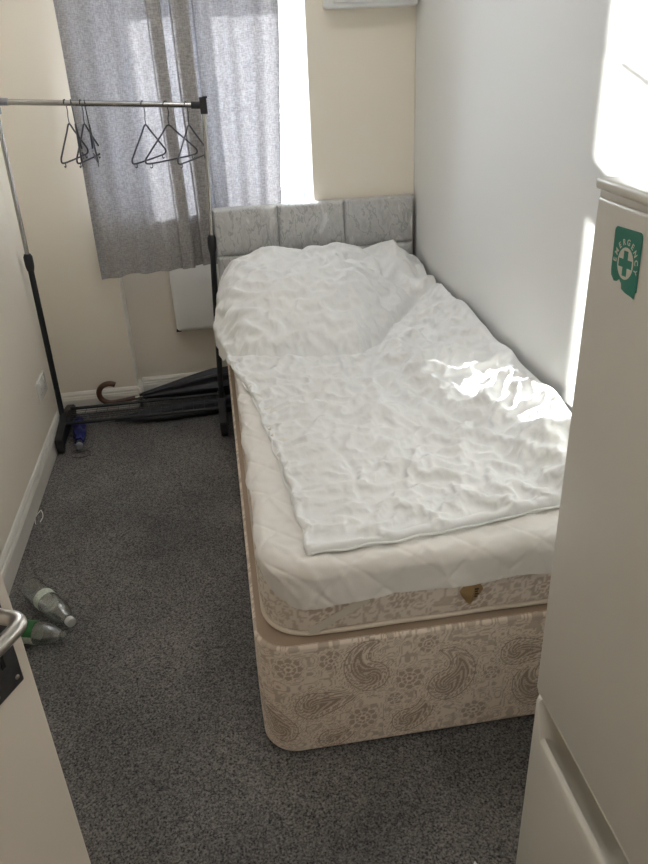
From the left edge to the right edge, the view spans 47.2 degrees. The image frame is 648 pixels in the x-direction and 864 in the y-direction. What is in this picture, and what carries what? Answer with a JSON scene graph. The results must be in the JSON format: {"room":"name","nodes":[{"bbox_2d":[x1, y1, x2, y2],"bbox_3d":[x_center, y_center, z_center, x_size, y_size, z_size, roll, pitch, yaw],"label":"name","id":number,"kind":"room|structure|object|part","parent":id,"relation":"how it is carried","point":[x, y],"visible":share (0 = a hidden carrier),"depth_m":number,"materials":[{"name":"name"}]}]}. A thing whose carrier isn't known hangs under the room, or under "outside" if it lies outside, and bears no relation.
{"room":"bedroom","nodes":[
{"label":"bedroom","id":0,"kind":"room"},
{"bbox_2d":[0,143,60,556],"bbox_3d":[-1.127,-0.440,1.600,0.140,2.500,3.870,-6,28,-7],"label":"wall","id":1,"kind":"structure","parent":0,"point":[25,422],"depth_m":2.89,"materials":[{"name":"white paint"}]},
{"bbox_2d":[0,409,59,595],"bbox_3d":[-0.972,0.693,2.002,0.016,0.110,3.298,-6,28,-7],"label":"baseboard","id":2,"kind":"structure","parent":1,"relation":"attached to","point":[12,553],"depth_m":2.75,"materials":[{"name":"white paint"}]},
{"bbox_2d":[35,371,47,402],"bbox_3d":[-1.204,-0.193,3.167,0.013,0.086,0.146,-6,28,-7],"label":"wall socket","id":3,"kind":"object","parent":1,"relation":"attached to","point":[41,385],"visible":1,"depth_m":3.15,"materials":[{"name":"white plastic"}]},
{"bbox_2d":[60,99,88,167],"bbox_3d":[-0.982,-1.163,2.873,0.007,0.232,0.313,-2,28,4],"label":"hanger","id":4,"kind":"object","parent":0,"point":[68,124],"visible":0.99,"depth_m":2.85,"materials":[{"name":"grey"}]},
{"bbox_3d":[-0.980,-1.131,2.890,0.007,0.134,0.313,-2,28,4],"label":"frame","id":5,"kind":"part","parent":4,"relation":"part of","materials":[{"name":"grey"}]},
{"bbox_2d":[70,99,83,166],"bbox_3d":[-0.958,-1.165,2.877,0.008,0.232,0.313,-11,29,-12],"label":"hanger","id":6,"kind":"object","parent":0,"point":[76,129],"visible":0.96,"depth_m":2.84,"materials":[{"name":"grey"}]},
{"bbox_3d":[-0.956,-1.133,2.894,0.007,0.134,0.313,-11,29,-12],"label":"frame","id":7,"kind":"part","parent":6,"relation":"part of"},
{"bbox_2d":[76,99,100,167],"bbox_3d":[-0.927,-1.166,2.882,0.007,0.232,0.313,-1,28,2],"label":"hanger","id":8,"kind":"object","parent":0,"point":[77,162],"visible":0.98,"depth_m":2.85,"materials":[{"name":"grey"}]},
{"bbox_3d":[-0.926,-1.134,2.898,0.007,0.134,0.313,-1,28,2],"label":"frame","id":9,"kind":"part","parent":8,"relation":"part of","materials":[{"name":"grey"}]},
{"bbox_2d":[83,99,98,166],"bbox_3d":[-0.908,-1.167,2.885,0.012,0.232,0.313,-11,29,-15],"label":"hanger","id":10,"kind":"object","parent":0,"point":[89,127],"visible":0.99,"depth_m":2.85,"materials":[{"name":"grey"}]},
{"bbox_3d":[-0.905,-1.136,2.901,0.007,0.134,0.313,-13,29,-15],"label":"frame","id":11,"kind":"part","parent":10,"relation":"part of","materials":[{"name":"grey"}]},
{"bbox_2d":[131,100,165,168],"bbox_3d":[-0.698,-1.177,2.915,0.007,0.232,0.313,4,29,13],"label":"hanger","id":12,"kind":"object","parent":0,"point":[145,124],"visible":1,"depth_m":2.89,"materials":[{"name":"grey"}]},
{"bbox_3d":[-0.697,-1.145,2.932,0.007,0.134,0.313,4,29,13],"label":"frame","id":13,"kind":"part","parent":12,"relation":"part of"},
{"bbox_2d":[145,101,197,168],"bbox_3d":[-0.611,-1.181,2.927,0.007,0.232,0.313,13,32,29],"label":"hanger","id":14,"kind":"object","parent":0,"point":[166,126],"visible":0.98,"depth_m":2.91,"materials":[{"name":"grey"}]},
{"bbox_3d":[-0.609,-1.149,2.944,0.007,0.134,0.313,13,32,29],"label":"frame","id":15,"kind":"part","parent":14,"relation":"part of","materials":[{"name":"grey"}]},
{"bbox_2d":[177,101,204,168],"bbox_3d":[-0.531,-1.184,2.938,0.009,0.232,0.313,2,28,13],"label":"hanger","id":16,"kind":"object","parent":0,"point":[189,125],"visible":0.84,"depth_m":2.91,"materials":[{"name":"grey"}]},
{"bbox_3d":[-0.529,-1.153,2.955,0.007,0.134,0.313,3,28,14],"label":"frame","id":17,"kind":"part","parent":16,"relation":"part of","materials":[{"name":"grey"}]},
{"bbox_2d":[0,0,415,392],"bbox_3d":[-0.491,-1.313,3.199,1.692,2.500,0.460,-6,28,-7],"label":"wall","id":18,"kind":"structure","parent":0,"point":[356,67],"depth_m":3.13,"materials":[{"name":"beige paint"}]},
{"bbox_2d":[117,277,138,384],"bbox_3d":[-0.936,-0.597,3.480,0.007,0.786,0.102,-6,28,-7],"label":"trim","id":19,"kind":"structure","parent":18,"relation":"attached to","point":[120,282],"depth_m":3.52,"materials":[{"name":"white paint"}]},
{"bbox_2d":[61,372,197,413],"bbox_3d":[-0.655,-0.225,3.715,1.252,0.110,0.116,-6,28,-7],"label":"baseboard","id":20,"kind":"structure","parent":18,"relation":"attached to","point":[80,398],"depth_m":3.62,"materials":[{"name":"white paint"}]},
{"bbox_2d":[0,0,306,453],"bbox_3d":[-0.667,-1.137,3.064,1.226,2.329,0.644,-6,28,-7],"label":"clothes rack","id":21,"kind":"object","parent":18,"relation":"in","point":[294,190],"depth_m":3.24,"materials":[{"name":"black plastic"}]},
{"bbox_3d":[-1.231,-0.980,2.925,0.025,0.601,0.018,-6,28,-7],"label":"post","id":22,"kind":"part","parent":21,"relation":"part of","materials":[{"name":"silver metal"}]},
{"bbox_3d":[-1.210,-0.381,3.240,0.033,0.755,0.024,-6,28,-7],"label":"post","id":23,"kind":"part","parent":21,"relation":"part of","materials":[{"name":"black metal"}]},
{"bbox_3d":[-0.831,-0.665,3.151,0.822,1.427,0.415,-6,28,-7],"label":"clothes rail","id":24,"kind":"part","parent":21,"relation":"part of","materials":[{"name":"black metal"}]},
{"bbox_2d":[71,396,214,421],"bbox_3d":[-0.834,-0.105,3.453,0.670,0.004,0.160,-6,28,-7],"label":"wire shelf","id":25,"kind":"object","parent":21,"relation":"attached to","point":[182,411],"depth_m":3.46,"materials":[{"name":"black metal"}]},
{"bbox_2d":[96,366,229,403],"bbox_3d":[-0.658,-0.234,3.617,0.877,0.136,0.140,-6,28,-7],"label":"umbrella","id":26,"kind":"object","parent":21,"relation":"on","point":[204,382],"visible":0.71,"depth_m":3.58,"materials":[{"name":"black fabric"}]},
{"bbox_3d":[-0.997,-0.189,3.554,0.184,0.126,0.029,-6,28,-7],"label":"crook handle","id":27,"kind":"part","parent":26,"relation":"part of","materials":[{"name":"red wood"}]},
{"bbox_3d":[-0.473,-1.054,3.017,0.046,0.542,0.018,-6,28,-7],"label":"post","id":28,"kind":"part","parent":21,"relation":"part of","materials":[{"name":"silver metal"}]},
{"bbox_3d":[-0.478,-0.469,3.320,0.065,0.776,0.024,-6,28,-7],"label":"post","id":29,"kind":"part","parent":21,"relation":"part of","materials":[{"name":"black metal"}]},
{"bbox_3d":[-0.521,-1.025,3.383,0.884,0.020,0.230,-6,28,-7],"label":"sill","id":30,"kind":"part","parent":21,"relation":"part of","materials":[{"name":"white plastic"}]},
{"bbox_2d":[169,264,219,331],"bbox_3d":[-0.431,-0.719,3.515,0.588,0.450,0.082,-6,28,-7],"label":"heater","id":31,"kind":"object","parent":18,"relation":"attached to","point":[191,288],"visible":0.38,"depth_m":3.48,"materials":[{"name":"white metal"}]},
{"bbox_2d":[323,0,417,9],"bbox_3d":[0.174,-1.727,2.782,0.360,0.236,0.094,-6,28,-7],"label":"wall box","id":32,"kind":"object","parent":18,"relation":"attached to","point":[327,4],"visible":1,"depth_m":2.80,"materials":[{"name":"white plastic"}]},
{"bbox_3d":[-0.607,-1.939,2.743,1.010,0.040,0.074,-6,28,-7],"label":"pole","id":33,"kind":"object","parent":18,"relation":"attached to","visible":0},
{"bbox_2d":[53,0,281,279],"bbox_3d":[-0.587,-1.315,3.034,0.863,1.334,0.064,-7,28,-8],"label":"curtain","id":34,"kind":"object","parent":33,"relation":"hanging from","point":[145,220],"visible":0.84,"depth_m":3.04,"materials":[{"name":"grey fabric"}]},
{"bbox_2d":[9,394,534,863],"bbox_3d":[-0.058,0.990,1.579,2.100,0.100,5.190,-6,28,-7],"label":"floor","id":35,"kind":"structure","parent":0,"point":[151,701],"depth_m":1.95,"materials":[{"name":"grey carpet"}]},
{"bbox_2d":[21,619,68,645],"bbox_3d":[-0.873,0.597,2.214,0.232,0.071,0.071,2,28,10],"label":"plastic bottle","id":36,"kind":"object","parent":35,"relation":"on","point":[33,634],"visible":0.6,"depth_m":2.23,"materials":[{"name":"green"}]},
{"bbox_2d":[21,578,75,626],"bbox_3d":[-0.857,0.539,2.324,0.258,0.072,0.071,22,36,38],"label":"plastic bottle","id":37,"kind":"object","parent":35,"relation":"on","point":[46,605],"visible":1,"depth_m":2.35,"materials":[{"name":"grey"}]},
{"bbox_2d":[71,416,90,457],"bbox_3d":[-1.110,0.014,3.352,0.083,0.068,0.335,-12,29,-16],"label":"plastic bottle","id":38,"kind":"object","parent":35,"relation":"on","point":[79,430],"visible":0.92,"depth_m":3.33,"materials":[{"name":"blue plastic"}]},
{"bbox_2d":[105,395,231,422],"bbox_3d":[-0.667,-0.104,3.526,0.728,0.077,0.077,-9,28,-11],"label":"umbrella","id":39,"kind":"object","parent":35,"relation":"on","point":[227,398],"visible":0.57,"depth_m":3.50,"materials":[{"name":"grey fabric"}]},
{"bbox_2d":[212,194,547,750],"bbox_3d":[0.120,-0.113,2.523,0.868,0.957,1.992,-6,28,-7],"label":"bed","id":40,"kind":"object","parent":35,"relation":"on","point":[331,689],"visible":0.43,"depth_m":1.79,"materials":[{"name":"beige fabric"}]},
{"bbox_3d":[-0.028,-0.705,3.272,0.862,0.597,0.033,-6,28,-7],"label":"headboard","id":41,"kind":"part","parent":40,"relation":"part of","materials":[{"name":"fabric"}]},
{"bbox_2d":[233,370,550,635],"bbox_3d":[0.133,-0.075,2.507,0.836,0.188,1.905,-6,28,-7],"label":"mattress","id":42,"kind":"object","parent":40,"relation":"on","point":[516,591],"visible":0.23,"depth_m":1.71,"materials":[{"name":"beige fabric"}]},
{"bbox_2d":[234,373,559,609],"bbox_3d":[0.129,-0.119,2.479,0.840,0.121,1.903,-6,28,-7],"label":"protector","id":43,"kind":"object","parent":42,"relation":"on","point":[525,544],"visible":0.17,"depth_m":1.66,"materials":[{"name":"white fabric"}]},
{"bbox_2d":[213,240,571,555],"bbox_3d":[0.091,-0.272,2.426,0.900,0.314,1.857,-6,28,-7],"label":"duvet","id":44,"kind":"object","parent":43,"relation":"on","point":[402,416],"visible":0.99,"depth_m":2.21,"materials":[{"name":"white fabric"}]},
{"bbox_2d":[516,174,647,863],"bbox_3d":[0.559,0.528,0.738,0.532,1.450,0.554,-6,28,-7],"label":"freezer","id":45,"kind":"object","parent":35,"relation":"on","point":[586,795],"visible":1,"depth_m":0.68,"materials":[{"name":"metal"}]},
{"bbox_3d":[0.337,0.790,0.836,0.054,0.814,0.548,-6,28,-7],"label":"freezer door","id":46,"kind":"part","parent":45,"relation":"part of","materials":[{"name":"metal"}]},
{"bbox_3d":[0.296,0.430,0.642,0.004,0.004,0.540,-6,28,-7],"label":"grip trim","id":47,"kind":"part","parent":45,"relation":"part of","materials":[{"name":"plastic"}]},
{"bbox_3d":[0.529,-0.106,0.403,0.532,0.015,0.554,-6,28,-7],"label":"lid","id":48,"kind":"part","parent":45,"relation":"part of","materials":[{"name":"plastic"}]},
{"bbox_2d":[611,226,642,298],"bbox_3d":[0.237,-0.135,0.584,0.001,0.051,0.043,-6,28,-7],"label":"sticker","id":49,"kind":"object","parent":45,"relation":"attached to","point":[627,249],"visible":1,"depth_m":0.58,"materials":[{"name":"teal"}]},
{"bbox_2d":[413,0,647,412],"bbox_3d":[0.660,-0.634,1.806,0.120,2.500,3.870,-6,28,-7],"label":"wall","id":50,"kind":"structure","parent":0,"point":[521,106],"depth_m":2.07,"materials":[{"name":"white paint"}]},
{"bbox_3d":[0.055,0.321,0.049,1.680,2.500,0.100,-6,28,-7],"label":"wall","id":51,"kind":"structure","parent":0,"visible":0},
{"bbox_2d":[0,570,90,863],"bbox_3d":[-0.434,0.405,0.479,0.099,1.977,0.760,7,29,18],"label":"door","id":52,"kind":"structure","parent":51,"relation":"in","point":[39,824],"depth_m":0.82,"materials":[{"name":"wood"}]},
{"bbox_3d":[-0.333,0.206,0.741,0.006,0.151,0.042,7,29,18],"label":"plate","id":53,"kind":"part","parent":52,"relation":"part of","materials":[{"name":"metal"}]},
{"bbox_3d":[-0.311,0.205,0.672,0.052,0.016,0.137,-1,28,3],"label":"lever","id":54,"kind":"part","parent":52,"relation":"part of","materials":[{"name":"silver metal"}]}
]}

